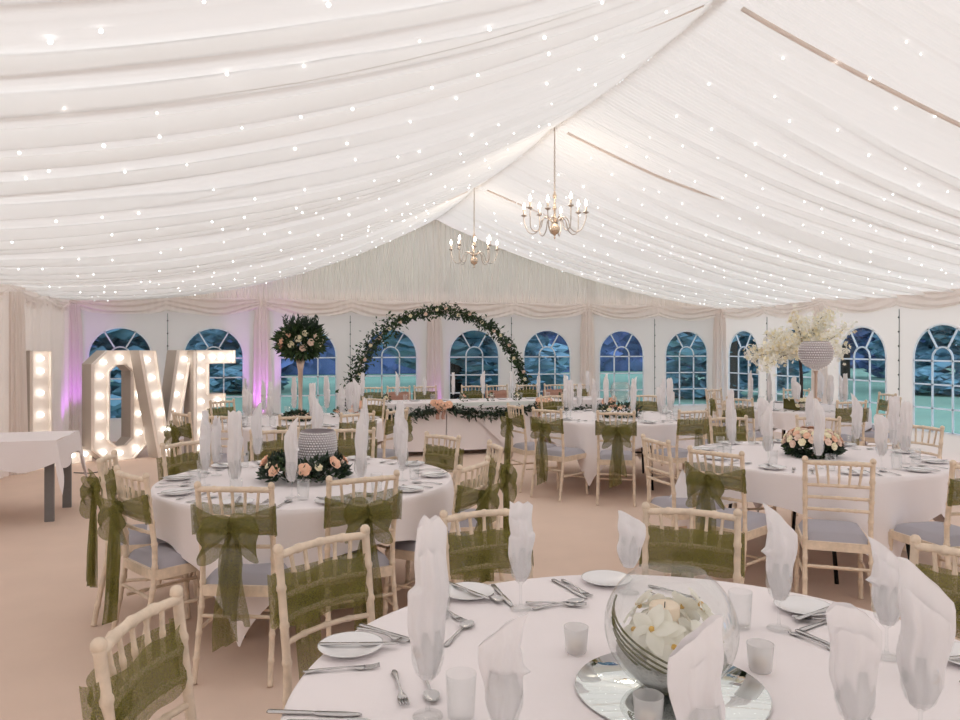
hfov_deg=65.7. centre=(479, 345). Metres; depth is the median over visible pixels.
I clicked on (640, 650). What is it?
orchid
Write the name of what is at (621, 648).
grass
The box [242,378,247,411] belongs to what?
napkin
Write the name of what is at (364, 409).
napkin
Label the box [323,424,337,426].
plate
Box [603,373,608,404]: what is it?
napkin
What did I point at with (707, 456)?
plate
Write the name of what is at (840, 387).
napkin
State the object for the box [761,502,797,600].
napkin
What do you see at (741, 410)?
banquet chair
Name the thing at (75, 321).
curtain
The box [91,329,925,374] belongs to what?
hedge
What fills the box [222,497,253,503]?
plate
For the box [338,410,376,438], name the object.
banquet chair
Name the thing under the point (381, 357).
window
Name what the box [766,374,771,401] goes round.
napkin
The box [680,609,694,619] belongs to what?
orchid
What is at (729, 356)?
window
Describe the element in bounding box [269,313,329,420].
flower arrangement
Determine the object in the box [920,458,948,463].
plate
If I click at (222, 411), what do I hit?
banquet chair
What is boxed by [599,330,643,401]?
window
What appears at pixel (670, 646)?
orchid
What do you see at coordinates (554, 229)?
chandelier
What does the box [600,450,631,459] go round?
seat cushion
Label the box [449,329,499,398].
window
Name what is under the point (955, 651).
plate
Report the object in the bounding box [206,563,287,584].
seat cushion
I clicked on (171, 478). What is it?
plate
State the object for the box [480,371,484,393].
napkin
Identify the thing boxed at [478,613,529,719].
napkin
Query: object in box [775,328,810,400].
window
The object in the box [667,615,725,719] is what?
napkin
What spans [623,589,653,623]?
orchid
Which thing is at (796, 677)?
tablecloth
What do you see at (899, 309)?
trim
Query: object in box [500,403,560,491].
banquet chair
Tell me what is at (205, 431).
napkin
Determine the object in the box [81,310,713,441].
wall
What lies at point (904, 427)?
napkin
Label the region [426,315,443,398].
curtain
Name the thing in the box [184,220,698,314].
gable wall
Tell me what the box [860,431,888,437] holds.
seat cushion
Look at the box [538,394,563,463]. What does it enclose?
banquet chair
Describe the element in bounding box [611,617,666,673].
grass
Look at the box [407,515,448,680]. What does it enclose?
napkin
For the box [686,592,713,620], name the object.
orchid
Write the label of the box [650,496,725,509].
seat cushion
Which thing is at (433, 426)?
tablecloth
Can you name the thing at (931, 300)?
trim
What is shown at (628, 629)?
orchid
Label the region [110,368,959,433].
ground
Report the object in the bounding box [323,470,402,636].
banquet chair
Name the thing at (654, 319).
trim
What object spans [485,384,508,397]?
banquet chair
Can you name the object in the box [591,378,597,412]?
napkin
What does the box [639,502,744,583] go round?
banquet chair
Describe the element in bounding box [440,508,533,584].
banquet chair
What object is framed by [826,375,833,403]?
napkin
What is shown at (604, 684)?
mirror plate
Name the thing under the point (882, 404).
banquet chair
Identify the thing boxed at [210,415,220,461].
napkin
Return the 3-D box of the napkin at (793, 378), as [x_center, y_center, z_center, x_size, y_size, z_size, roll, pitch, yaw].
[4.439,0.576,10.496,0.066,0.300,0.100,0,0,-14]
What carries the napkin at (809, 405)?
in the wine glass
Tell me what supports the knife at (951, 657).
on the plate at (955, 651)
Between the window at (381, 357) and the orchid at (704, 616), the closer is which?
the orchid at (704, 616)
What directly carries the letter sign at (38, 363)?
on the floor
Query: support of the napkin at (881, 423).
in the wine glass
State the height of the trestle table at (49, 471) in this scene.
0.725 m
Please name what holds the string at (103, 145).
attached to the ceiling
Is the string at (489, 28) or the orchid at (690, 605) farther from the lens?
the string at (489, 28)
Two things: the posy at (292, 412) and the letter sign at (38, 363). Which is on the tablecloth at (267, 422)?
the posy at (292, 412)
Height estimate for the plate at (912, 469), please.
0.016 m
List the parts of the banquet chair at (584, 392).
sash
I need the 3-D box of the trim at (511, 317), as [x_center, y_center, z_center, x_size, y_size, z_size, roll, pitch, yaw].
[0.593,0.460,13.952,0.026,2.000,0.023,0,0,-16]
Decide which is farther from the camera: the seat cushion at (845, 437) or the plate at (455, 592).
the seat cushion at (845, 437)
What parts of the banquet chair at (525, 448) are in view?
post, rail, sash, seat frame, post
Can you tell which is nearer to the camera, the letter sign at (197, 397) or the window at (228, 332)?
the letter sign at (197, 397)
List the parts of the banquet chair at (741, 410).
sash, rail, post, seat frame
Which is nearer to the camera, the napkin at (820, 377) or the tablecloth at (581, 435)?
the tablecloth at (581, 435)
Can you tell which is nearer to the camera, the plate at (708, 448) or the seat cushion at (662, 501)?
the seat cushion at (662, 501)
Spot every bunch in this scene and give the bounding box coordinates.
[348,400,361,412]
[430,399,452,419]
[535,397,552,416]
[601,395,616,408]
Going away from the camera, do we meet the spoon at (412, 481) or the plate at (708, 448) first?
the spoon at (412, 481)
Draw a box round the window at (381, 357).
[363,329,416,394]
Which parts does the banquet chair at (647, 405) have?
rail, sash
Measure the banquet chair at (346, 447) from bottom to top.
0.932 m
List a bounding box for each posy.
[282,409,310,421]
[330,406,339,416]
[381,393,390,402]
[459,392,468,401]
[486,392,494,400]
[513,391,521,400]
[596,401,643,418]
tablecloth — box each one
[0,430,87,494]
[147,457,460,646]
[220,413,382,453]
[281,574,959,719]
[348,399,445,451]
[436,398,529,449]
[518,396,602,445]
[540,410,695,485]
[678,441,955,556]
[739,402,871,444]
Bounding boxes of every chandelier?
[449,188,498,267]
[521,127,588,238]
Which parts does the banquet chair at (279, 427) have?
post, sash, rail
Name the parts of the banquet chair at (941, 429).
rail, rail, rail, post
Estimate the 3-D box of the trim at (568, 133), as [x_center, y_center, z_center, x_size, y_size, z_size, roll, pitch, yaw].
[3.739,-1.548,8.629,5.858,1.425,0.032,0,0,-16]
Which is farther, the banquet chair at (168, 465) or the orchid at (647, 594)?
the banquet chair at (168, 465)
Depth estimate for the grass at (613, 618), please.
1.67 m
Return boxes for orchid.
[620,610,648,652]
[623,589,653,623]
[631,604,678,655]
[633,649,647,656]
[640,593,666,613]
[644,648,666,671]
[646,609,685,653]
[657,621,684,670]
[666,591,699,620]
[678,617,691,635]
[680,609,690,621]
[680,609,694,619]
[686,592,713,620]
[686,620,700,635]
[687,587,710,616]
[696,609,724,651]
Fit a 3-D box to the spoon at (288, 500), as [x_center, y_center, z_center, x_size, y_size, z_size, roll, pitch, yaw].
[-1.010,0.808,3.816,0.038,0.008,0.191,0,0,8]
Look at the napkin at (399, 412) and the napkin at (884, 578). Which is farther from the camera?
the napkin at (399, 412)
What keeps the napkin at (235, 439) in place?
in the wine glass
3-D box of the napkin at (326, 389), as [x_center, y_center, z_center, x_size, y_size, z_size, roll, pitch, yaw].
[-1.797,0.534,8.730,0.065,0.384,0.089,0,0,-34]
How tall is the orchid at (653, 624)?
0.096 m
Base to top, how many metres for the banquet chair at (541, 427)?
0.932 m
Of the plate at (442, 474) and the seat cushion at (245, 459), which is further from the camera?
the seat cushion at (245, 459)
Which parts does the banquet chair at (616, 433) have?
post, rail, seat frame, sash, post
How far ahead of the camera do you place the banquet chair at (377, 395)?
11.64 m
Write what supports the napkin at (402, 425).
in the wine glass
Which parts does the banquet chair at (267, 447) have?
post, sash, rail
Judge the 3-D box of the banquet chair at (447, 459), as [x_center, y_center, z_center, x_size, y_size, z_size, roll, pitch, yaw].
[-0.419,1.092,5.207,0.555,0.932,0.402,0,0,-44]
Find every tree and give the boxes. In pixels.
[89,328,149,417]
[185,329,322,393]
[471,331,559,381]
[666,330,810,398]
[696,347,784,377]
[743,304,857,409]
[840,328,884,377]
[868,325,959,395]
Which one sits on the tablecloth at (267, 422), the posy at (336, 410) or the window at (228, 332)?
the posy at (336, 410)
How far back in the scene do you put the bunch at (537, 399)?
10.87 m
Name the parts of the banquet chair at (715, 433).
post, sash, rail, post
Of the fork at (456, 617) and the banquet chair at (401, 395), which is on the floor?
the banquet chair at (401, 395)
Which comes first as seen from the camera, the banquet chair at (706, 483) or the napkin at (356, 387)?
the banquet chair at (706, 483)
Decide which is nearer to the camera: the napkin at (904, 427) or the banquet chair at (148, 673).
the banquet chair at (148, 673)
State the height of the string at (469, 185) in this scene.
1.408 m
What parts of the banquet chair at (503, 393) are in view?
rail, sash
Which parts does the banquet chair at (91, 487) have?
post, sash, rail, post, seat frame, leg, leg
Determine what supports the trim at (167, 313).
attached to the wall at (181, 326)
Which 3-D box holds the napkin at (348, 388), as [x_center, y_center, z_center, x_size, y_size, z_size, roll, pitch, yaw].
[-1.502,0.570,8.527,0.071,0.312,0.088,0,0,-33]
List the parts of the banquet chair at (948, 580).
post, rail, sash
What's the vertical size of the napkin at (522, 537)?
0.246 m
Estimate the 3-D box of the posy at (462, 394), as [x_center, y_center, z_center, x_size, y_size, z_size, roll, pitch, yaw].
[-0.244,0.771,10.910,0.161,0.193,0.142,0,0,-16]
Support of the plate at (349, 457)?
on the tablecloth at (301, 519)
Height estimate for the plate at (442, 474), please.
0.016 m
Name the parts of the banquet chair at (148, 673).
post, sash, rail, rail, post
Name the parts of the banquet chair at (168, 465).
post, sash, rail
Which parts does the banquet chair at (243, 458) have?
post, rail, post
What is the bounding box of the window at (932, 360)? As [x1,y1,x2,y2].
[912,323,959,435]
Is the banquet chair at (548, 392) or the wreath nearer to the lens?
the wreath
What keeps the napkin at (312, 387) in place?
in the wine glass
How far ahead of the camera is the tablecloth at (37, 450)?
6.50 m
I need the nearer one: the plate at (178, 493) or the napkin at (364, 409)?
the plate at (178, 493)
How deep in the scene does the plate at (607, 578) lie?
2.58 m
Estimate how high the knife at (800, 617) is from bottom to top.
0.004 m
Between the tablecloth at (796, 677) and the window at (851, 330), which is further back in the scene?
the window at (851, 330)
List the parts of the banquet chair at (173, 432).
post, rail, sash, post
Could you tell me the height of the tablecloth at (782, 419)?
0.640 m
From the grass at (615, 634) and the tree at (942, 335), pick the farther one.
the tree at (942, 335)
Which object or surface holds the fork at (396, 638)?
on the tablecloth at (796, 677)
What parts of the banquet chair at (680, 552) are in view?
post, rail, sash, post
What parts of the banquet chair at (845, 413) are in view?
post, rail, sash, seat frame, post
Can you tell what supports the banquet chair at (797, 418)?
on the floor
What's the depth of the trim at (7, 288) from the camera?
9.89 m
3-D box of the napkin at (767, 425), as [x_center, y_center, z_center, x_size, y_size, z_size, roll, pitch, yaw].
[1.990,0.546,5.133,0.085,0.359,0.064,0,0,26]
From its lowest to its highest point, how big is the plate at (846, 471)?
0.016 m
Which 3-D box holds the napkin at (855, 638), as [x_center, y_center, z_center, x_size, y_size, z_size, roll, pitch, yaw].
[0.724,0.613,1.438,0.087,0.226,0.070,0,0,44]
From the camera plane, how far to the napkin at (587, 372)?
11.74 m
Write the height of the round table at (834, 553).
0.740 m
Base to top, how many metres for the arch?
2.367 m
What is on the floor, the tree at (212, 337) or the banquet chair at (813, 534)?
the banquet chair at (813, 534)
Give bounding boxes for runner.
[453,401,534,408]
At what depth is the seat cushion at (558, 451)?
7.63 m
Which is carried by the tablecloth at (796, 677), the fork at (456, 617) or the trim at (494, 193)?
the fork at (456, 617)
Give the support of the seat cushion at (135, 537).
on the banquet chair at (91, 487)
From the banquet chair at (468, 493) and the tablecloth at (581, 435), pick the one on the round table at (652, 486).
the tablecloth at (581, 435)
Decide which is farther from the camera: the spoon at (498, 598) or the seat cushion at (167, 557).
the seat cushion at (167, 557)
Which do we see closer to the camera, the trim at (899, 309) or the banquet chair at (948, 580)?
the banquet chair at (948, 580)
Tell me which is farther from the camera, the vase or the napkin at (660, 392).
the napkin at (660, 392)
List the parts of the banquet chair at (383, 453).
post, seat frame, sash, rail, post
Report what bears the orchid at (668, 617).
in the bowl
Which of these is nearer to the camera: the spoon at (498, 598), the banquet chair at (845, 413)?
the spoon at (498, 598)
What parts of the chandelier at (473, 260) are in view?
arm, chain, arm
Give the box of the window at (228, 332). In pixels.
[183,327,243,417]
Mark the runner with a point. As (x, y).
(527, 403)
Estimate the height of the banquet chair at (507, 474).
0.932 m
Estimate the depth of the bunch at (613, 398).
11.19 m
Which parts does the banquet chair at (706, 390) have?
post, post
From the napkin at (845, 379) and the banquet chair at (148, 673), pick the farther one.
the napkin at (845, 379)
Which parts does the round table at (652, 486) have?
leg, leg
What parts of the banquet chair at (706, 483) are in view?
post, rail, sash, seat frame, rail, post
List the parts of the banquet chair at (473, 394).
sash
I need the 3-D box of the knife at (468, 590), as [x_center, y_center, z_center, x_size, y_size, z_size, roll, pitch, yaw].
[-0.040,0.798,2.430,0.020,0.004,0.213,0,0,-40]
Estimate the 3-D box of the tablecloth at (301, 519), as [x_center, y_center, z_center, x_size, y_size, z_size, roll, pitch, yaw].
[-1.068,1.136,4.577,1.862,0.640,1.865,0,0,-16]
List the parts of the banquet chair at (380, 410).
rail, sash, post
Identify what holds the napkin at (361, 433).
in the wine glass
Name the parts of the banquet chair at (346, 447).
rail, sash, post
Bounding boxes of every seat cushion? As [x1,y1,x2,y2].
[120,524,165,544]
[128,542,188,568]
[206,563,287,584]
[213,456,247,463]
[219,453,226,458]
[343,549,389,566]
[377,448,395,457]
[389,531,449,550]
[459,508,476,526]
[513,442,556,450]
[547,446,584,456]
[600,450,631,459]
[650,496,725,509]
[654,448,687,457]
[716,508,766,530]
[749,430,762,437]
[799,519,867,543]
[824,434,861,440]
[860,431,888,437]
[894,521,959,546]
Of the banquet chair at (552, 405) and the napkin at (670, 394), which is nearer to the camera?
the napkin at (670, 394)
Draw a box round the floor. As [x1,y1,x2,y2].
[0,431,959,719]
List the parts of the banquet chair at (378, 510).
post, rail, sash, seat frame, post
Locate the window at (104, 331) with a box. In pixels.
[87,327,151,419]
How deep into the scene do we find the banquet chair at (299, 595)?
2.46 m
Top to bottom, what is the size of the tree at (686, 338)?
7.172 m
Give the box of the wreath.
[255,448,352,483]
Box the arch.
[335,301,534,412]
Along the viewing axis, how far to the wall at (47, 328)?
10.46 m
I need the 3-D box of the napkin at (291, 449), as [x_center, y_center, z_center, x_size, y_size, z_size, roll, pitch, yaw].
[-1.009,0.553,3.988,0.064,0.347,0.085,0,0,-40]
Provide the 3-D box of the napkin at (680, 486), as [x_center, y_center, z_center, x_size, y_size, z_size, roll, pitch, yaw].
[1.438,0.970,5.247,0.200,0.194,0.089,0,0,8]
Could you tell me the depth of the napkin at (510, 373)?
11.40 m
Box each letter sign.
[26,351,92,465]
[82,350,146,461]
[129,350,189,457]
[184,350,235,452]
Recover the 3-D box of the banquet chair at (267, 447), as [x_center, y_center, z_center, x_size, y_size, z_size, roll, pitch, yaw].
[-1.482,1.092,5.496,0.402,0.932,0.555,0,0,-25]
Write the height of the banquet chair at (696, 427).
0.932 m
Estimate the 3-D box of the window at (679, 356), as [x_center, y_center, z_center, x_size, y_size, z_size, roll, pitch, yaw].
[4.166,0.446,14.987,0.974,1.516,0.024,0,0,-16]
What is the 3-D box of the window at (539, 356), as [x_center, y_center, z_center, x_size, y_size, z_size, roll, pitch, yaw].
[1.280,0.446,14.168,0.974,1.516,0.024,0,0,-16]
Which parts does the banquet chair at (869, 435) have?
seat frame, post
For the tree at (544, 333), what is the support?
on the ground at (922, 415)
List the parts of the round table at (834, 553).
leg, leg, leg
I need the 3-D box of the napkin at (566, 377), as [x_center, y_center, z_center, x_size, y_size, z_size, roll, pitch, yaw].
[1.020,0.535,8.790,0.089,0.382,0.065,0,0,-22]
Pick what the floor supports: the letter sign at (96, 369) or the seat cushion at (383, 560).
the letter sign at (96, 369)
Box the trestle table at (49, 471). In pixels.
[21,432,74,521]
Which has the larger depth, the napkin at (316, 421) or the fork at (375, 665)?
the napkin at (316, 421)
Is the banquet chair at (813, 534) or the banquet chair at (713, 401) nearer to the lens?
the banquet chair at (813, 534)
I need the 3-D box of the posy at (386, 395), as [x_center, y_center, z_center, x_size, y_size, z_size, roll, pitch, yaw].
[-1.338,0.758,10.588,0.166,0.188,0.151,0,0,-16]
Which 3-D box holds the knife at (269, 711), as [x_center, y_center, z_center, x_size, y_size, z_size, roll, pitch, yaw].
[-0.366,0.810,1.642,0.213,0.004,0.020,0,0,4]
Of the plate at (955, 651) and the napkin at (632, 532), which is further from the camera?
the napkin at (632, 532)
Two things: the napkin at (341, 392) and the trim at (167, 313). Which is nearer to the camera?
the napkin at (341, 392)
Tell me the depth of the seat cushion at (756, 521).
4.60 m
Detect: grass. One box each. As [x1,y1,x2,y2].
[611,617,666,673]
[612,605,666,669]
[613,594,667,664]
[613,628,651,670]
[616,639,638,665]
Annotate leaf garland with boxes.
[358,398,609,423]
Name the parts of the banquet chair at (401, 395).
sash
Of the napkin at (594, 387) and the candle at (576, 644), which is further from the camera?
the napkin at (594, 387)
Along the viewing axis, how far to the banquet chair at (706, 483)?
4.53 m
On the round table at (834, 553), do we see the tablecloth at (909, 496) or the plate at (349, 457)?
the tablecloth at (909, 496)
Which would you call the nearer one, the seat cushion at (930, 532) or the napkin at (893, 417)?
the seat cushion at (930, 532)
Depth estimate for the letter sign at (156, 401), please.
10.32 m
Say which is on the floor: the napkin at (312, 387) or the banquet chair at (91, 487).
the banquet chair at (91, 487)
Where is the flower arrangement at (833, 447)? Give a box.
[780,426,847,459]
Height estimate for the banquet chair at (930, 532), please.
0.932 m
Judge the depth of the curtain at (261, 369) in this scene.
12.55 m
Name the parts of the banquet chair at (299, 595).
post, sash, rail, rail, post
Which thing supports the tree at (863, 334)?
on the ground at (922, 415)
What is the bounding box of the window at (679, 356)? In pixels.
[665,331,707,405]
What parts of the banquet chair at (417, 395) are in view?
sash, rail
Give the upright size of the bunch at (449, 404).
0.287 m
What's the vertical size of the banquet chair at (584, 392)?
0.932 m
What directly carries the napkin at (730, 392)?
in the wine glass
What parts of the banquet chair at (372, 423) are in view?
sash, rail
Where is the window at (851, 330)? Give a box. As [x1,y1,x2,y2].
[838,326,886,424]
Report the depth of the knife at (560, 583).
2.47 m
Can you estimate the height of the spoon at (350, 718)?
0.008 m
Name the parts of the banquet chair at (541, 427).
post, rail, sash, leg, seat frame, post, leg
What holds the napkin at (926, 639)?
in the wine glass
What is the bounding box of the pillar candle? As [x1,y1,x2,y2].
[649,599,679,623]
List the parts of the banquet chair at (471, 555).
post, rail, sash, rail, post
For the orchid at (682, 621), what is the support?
in the bowl
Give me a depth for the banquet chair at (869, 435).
9.08 m
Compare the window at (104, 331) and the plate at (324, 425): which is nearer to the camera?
the plate at (324, 425)
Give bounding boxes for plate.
[161,488,194,495]
[163,474,192,480]
[210,463,228,467]
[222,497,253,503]
[314,497,324,503]
[318,631,382,657]
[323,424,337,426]
[347,455,370,459]
[398,485,423,492]
[405,461,424,465]
[421,471,447,477]
[448,582,494,599]
[574,652,772,719]
[581,570,631,586]
[693,446,714,450]
[703,455,727,459]
[720,441,737,444]
[758,464,785,469]
[773,595,830,615]
[840,469,868,474]
[844,442,855,445]
[891,449,915,453]
[903,467,933,472]
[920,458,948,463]
[948,642,959,664]
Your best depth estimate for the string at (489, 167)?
7.02 m
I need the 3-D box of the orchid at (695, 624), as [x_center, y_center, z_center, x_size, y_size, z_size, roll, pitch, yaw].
[0.499,0.663,1.676,0.089,0.074,0.058,0,0,-16]
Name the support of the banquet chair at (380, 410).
on the floor
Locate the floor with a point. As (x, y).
(47, 605)
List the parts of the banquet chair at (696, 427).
leg, seat frame, post, rail, sash, rail, post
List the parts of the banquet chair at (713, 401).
sash, post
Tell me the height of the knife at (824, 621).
0.004 m
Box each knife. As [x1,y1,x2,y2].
[157,489,193,493]
[160,476,195,477]
[266,709,361,716]
[319,642,398,645]
[359,623,409,640]
[449,581,488,598]
[491,584,512,605]
[551,579,586,598]
[795,606,828,619]
[795,629,829,645]
[799,620,826,630]
[949,655,959,659]
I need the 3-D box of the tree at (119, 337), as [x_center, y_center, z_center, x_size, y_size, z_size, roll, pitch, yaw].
[-9.159,-2.378,16.171,6.291,7.969,6.364,0,0,-29]
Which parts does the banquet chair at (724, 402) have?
post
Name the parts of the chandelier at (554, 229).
arm, arm, arm, arm, chain, arm, arm, arm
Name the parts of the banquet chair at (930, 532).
leg, seat frame, leg, post, sash, rail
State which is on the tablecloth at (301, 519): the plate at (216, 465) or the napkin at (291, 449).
the plate at (216, 465)
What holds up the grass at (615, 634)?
in the bowl
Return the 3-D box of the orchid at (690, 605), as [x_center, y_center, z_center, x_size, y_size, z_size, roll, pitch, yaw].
[0.494,0.638,1.822,0.109,0.089,0.065,0,0,38]
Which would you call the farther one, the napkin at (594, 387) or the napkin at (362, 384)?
the napkin at (362, 384)
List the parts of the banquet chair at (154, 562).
post, rail, sash, rail, post, seat frame, leg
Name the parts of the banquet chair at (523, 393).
sash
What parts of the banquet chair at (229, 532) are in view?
post, rail, sash, seat frame, rail, post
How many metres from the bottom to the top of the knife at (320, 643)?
0.004 m
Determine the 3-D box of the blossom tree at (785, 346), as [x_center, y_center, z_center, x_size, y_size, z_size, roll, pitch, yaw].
[4.083,0.139,9.588,1.284,1.340,1.078,0,0,5]
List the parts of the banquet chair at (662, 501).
post, rail, rail, rail, rail, seat frame, post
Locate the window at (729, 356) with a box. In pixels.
[728,330,759,398]
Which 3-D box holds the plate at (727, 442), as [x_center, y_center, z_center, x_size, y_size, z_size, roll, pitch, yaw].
[2.073,0.806,6.178,0.174,0.016,0.174,0,0,-16]
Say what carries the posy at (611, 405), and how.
on the tablecloth at (581, 435)
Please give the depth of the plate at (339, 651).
2.00 m
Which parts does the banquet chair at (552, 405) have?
post, sash, rail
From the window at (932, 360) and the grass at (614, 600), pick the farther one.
the window at (932, 360)
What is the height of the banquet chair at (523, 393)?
0.932 m
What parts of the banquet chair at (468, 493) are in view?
leg, seat frame, post, sash, rail, post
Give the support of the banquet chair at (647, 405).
on the floor
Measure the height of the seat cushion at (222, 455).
0.055 m
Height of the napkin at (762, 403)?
0.305 m
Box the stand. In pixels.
[797,341,834,455]
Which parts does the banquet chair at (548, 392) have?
sash, rail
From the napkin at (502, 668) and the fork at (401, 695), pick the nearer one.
the napkin at (502, 668)
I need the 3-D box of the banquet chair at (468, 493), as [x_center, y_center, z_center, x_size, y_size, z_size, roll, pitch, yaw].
[-0.194,1.092,4.164,0.610,0.932,0.402,0,0,26]
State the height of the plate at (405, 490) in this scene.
0.016 m
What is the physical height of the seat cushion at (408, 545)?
0.055 m
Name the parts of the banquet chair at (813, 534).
leg, post, seat frame, rail, rail, rail, rail, leg, post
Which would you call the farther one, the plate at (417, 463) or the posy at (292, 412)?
the posy at (292, 412)
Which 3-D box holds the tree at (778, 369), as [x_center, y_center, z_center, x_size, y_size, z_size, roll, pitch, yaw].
[10.293,-1.984,30.410,6.364,7.172,6.291,0,0,-1]
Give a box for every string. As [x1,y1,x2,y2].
[18,11,666,153]
[18,167,489,269]
[24,55,623,178]
[47,0,330,43]
[55,84,595,221]
[77,185,469,276]
[156,1,602,113]
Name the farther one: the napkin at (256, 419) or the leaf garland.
the leaf garland
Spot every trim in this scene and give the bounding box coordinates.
[0,284,69,310]
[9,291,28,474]
[69,297,721,320]
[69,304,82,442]
[167,313,167,349]
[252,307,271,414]
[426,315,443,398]
[444,0,726,213]
[487,190,561,221]
[511,317,511,397]
[567,132,722,200]
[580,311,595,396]
[638,5,703,32]
[654,319,654,401]
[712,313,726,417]
[721,289,959,319]
[741,7,959,126]
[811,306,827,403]
[898,309,899,394]
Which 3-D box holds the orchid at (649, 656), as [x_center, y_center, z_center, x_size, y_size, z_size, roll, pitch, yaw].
[0.414,0.698,1.679,0.100,0.082,0.059,0,0,28]
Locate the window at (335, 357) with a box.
[280,334,336,412]
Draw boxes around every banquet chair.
[79,450,196,625]
[79,585,196,719]
[97,465,213,634]
[156,440,201,584]
[164,410,226,466]
[190,481,287,686]
[207,398,235,424]
[209,414,247,466]
[248,427,299,461]
[267,524,374,708]
[277,414,311,439]
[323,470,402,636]
[327,427,376,457]
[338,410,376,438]
[360,386,382,400]
[361,396,386,447]
[376,431,463,581]
[377,407,412,460]
[383,456,499,615]
[386,385,410,399]
[413,385,436,399]
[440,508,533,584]
[459,439,516,580]
[460,385,483,398]
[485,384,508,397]
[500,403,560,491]
[515,384,537,397]
[530,407,588,501]
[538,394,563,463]
[543,383,563,395]
[573,384,588,396]
[595,410,636,506]
[635,395,662,467]
[637,434,725,575]
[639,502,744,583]
[649,408,708,481]
[682,400,738,469]
[685,445,767,583]
[705,388,722,438]
[706,415,776,511]
[709,391,724,425]
[725,396,773,440]
[782,388,809,437]
[791,414,840,526]
[793,456,876,611]
[824,400,868,445]
[860,397,901,448]
[865,392,900,448]
[888,460,959,571]
[897,425,944,550]
[909,534,959,640]
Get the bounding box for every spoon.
[158,484,189,486]
[276,499,291,507]
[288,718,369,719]
[412,481,441,483]
[423,680,439,701]
[444,620,473,645]
[484,583,503,601]
[532,598,584,609]
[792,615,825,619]
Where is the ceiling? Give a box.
[0,0,959,308]
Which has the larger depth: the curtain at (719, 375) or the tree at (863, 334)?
the tree at (863, 334)
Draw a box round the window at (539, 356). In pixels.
[523,330,570,396]
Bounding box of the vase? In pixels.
[298,428,337,476]
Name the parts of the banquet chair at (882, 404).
post, sash, rail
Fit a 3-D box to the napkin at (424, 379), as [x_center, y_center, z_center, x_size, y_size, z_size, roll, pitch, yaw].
[-0.827,0.588,11.043,0.060,0.276,0.071,0,0,31]
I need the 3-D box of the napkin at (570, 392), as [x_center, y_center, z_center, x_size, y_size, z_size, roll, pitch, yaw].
[1.023,0.552,8.409,0.083,0.348,0.059,0,0,21]
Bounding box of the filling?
[616,641,726,692]
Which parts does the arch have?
frame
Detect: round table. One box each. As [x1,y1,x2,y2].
[588,445,653,489]
[728,503,909,583]
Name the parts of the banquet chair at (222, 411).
post, sash, rail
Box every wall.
[0,292,68,478]
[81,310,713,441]
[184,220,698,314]
[726,305,959,462]
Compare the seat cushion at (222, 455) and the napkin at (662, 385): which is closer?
the seat cushion at (222, 455)
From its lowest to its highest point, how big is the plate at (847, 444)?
0.016 m
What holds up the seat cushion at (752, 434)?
on the banquet chair at (741, 410)
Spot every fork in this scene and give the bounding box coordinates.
[303,662,379,673]
[356,626,409,641]
[391,669,409,704]
[446,609,466,620]
[526,601,586,605]
[561,579,592,595]
[648,584,700,598]
[788,631,829,649]
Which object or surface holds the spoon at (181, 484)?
on the tablecloth at (301, 519)
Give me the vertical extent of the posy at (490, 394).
0.184 m
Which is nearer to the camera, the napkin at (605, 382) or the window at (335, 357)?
the napkin at (605, 382)
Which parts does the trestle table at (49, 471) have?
leg, leg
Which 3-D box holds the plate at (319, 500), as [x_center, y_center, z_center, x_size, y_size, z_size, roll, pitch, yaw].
[-0.772,0.806,3.860,0.174,0.016,0.174,0,0,-16]
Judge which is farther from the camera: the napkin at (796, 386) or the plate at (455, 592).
the napkin at (796, 386)
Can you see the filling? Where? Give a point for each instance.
(654, 679)
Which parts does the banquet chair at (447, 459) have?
leg, post, rail, sash, post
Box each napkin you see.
[199,410,210,470]
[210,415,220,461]
[227,410,242,479]
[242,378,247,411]
[243,389,252,415]
[251,402,261,453]
[261,379,266,409]
[267,381,272,416]
[284,417,298,481]
[291,376,296,407]
[308,382,315,415]
[310,393,322,428]
[323,375,329,407]
[339,382,344,414]
[345,382,352,408]
[352,378,360,411]
[355,413,366,476]
[360,373,364,395]
[360,397,368,446]
[393,401,403,456]
[395,371,398,394]
[397,416,407,465]
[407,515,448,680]
[423,376,426,394]
[451,372,454,393]
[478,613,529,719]
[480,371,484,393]
[508,501,534,581]
[509,371,512,392]
[537,372,539,392]
[563,375,567,406]
[567,380,573,409]
[577,382,581,404]
[586,371,589,391]
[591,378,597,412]
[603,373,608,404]
[617,510,645,567]
[630,379,635,412]
[634,377,636,397]
[657,387,663,411]
[660,377,665,407]
[666,378,674,409]
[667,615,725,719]
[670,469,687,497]
[725,389,734,437]
[728,400,736,443]
[748,371,752,398]
[757,397,768,434]
[761,399,773,450]
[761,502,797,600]
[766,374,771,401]
[791,376,796,396]
[792,381,800,403]
[805,390,813,426]
[813,398,824,455]
[817,370,823,397]
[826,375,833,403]
[826,602,881,719]
[838,374,842,399]
[842,373,847,401]
[850,393,862,438]
[865,536,899,625]
[874,414,888,455]
[887,395,899,443]
[896,557,955,709]
[897,400,912,450]
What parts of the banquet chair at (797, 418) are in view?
post, rail, post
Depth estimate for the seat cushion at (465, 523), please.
4.61 m
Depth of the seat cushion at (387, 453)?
7.52 m
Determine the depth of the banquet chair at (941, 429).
5.93 m
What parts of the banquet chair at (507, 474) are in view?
seat frame, post, rail, sash, post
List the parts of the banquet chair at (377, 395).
sash, rail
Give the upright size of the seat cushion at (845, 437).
0.055 m

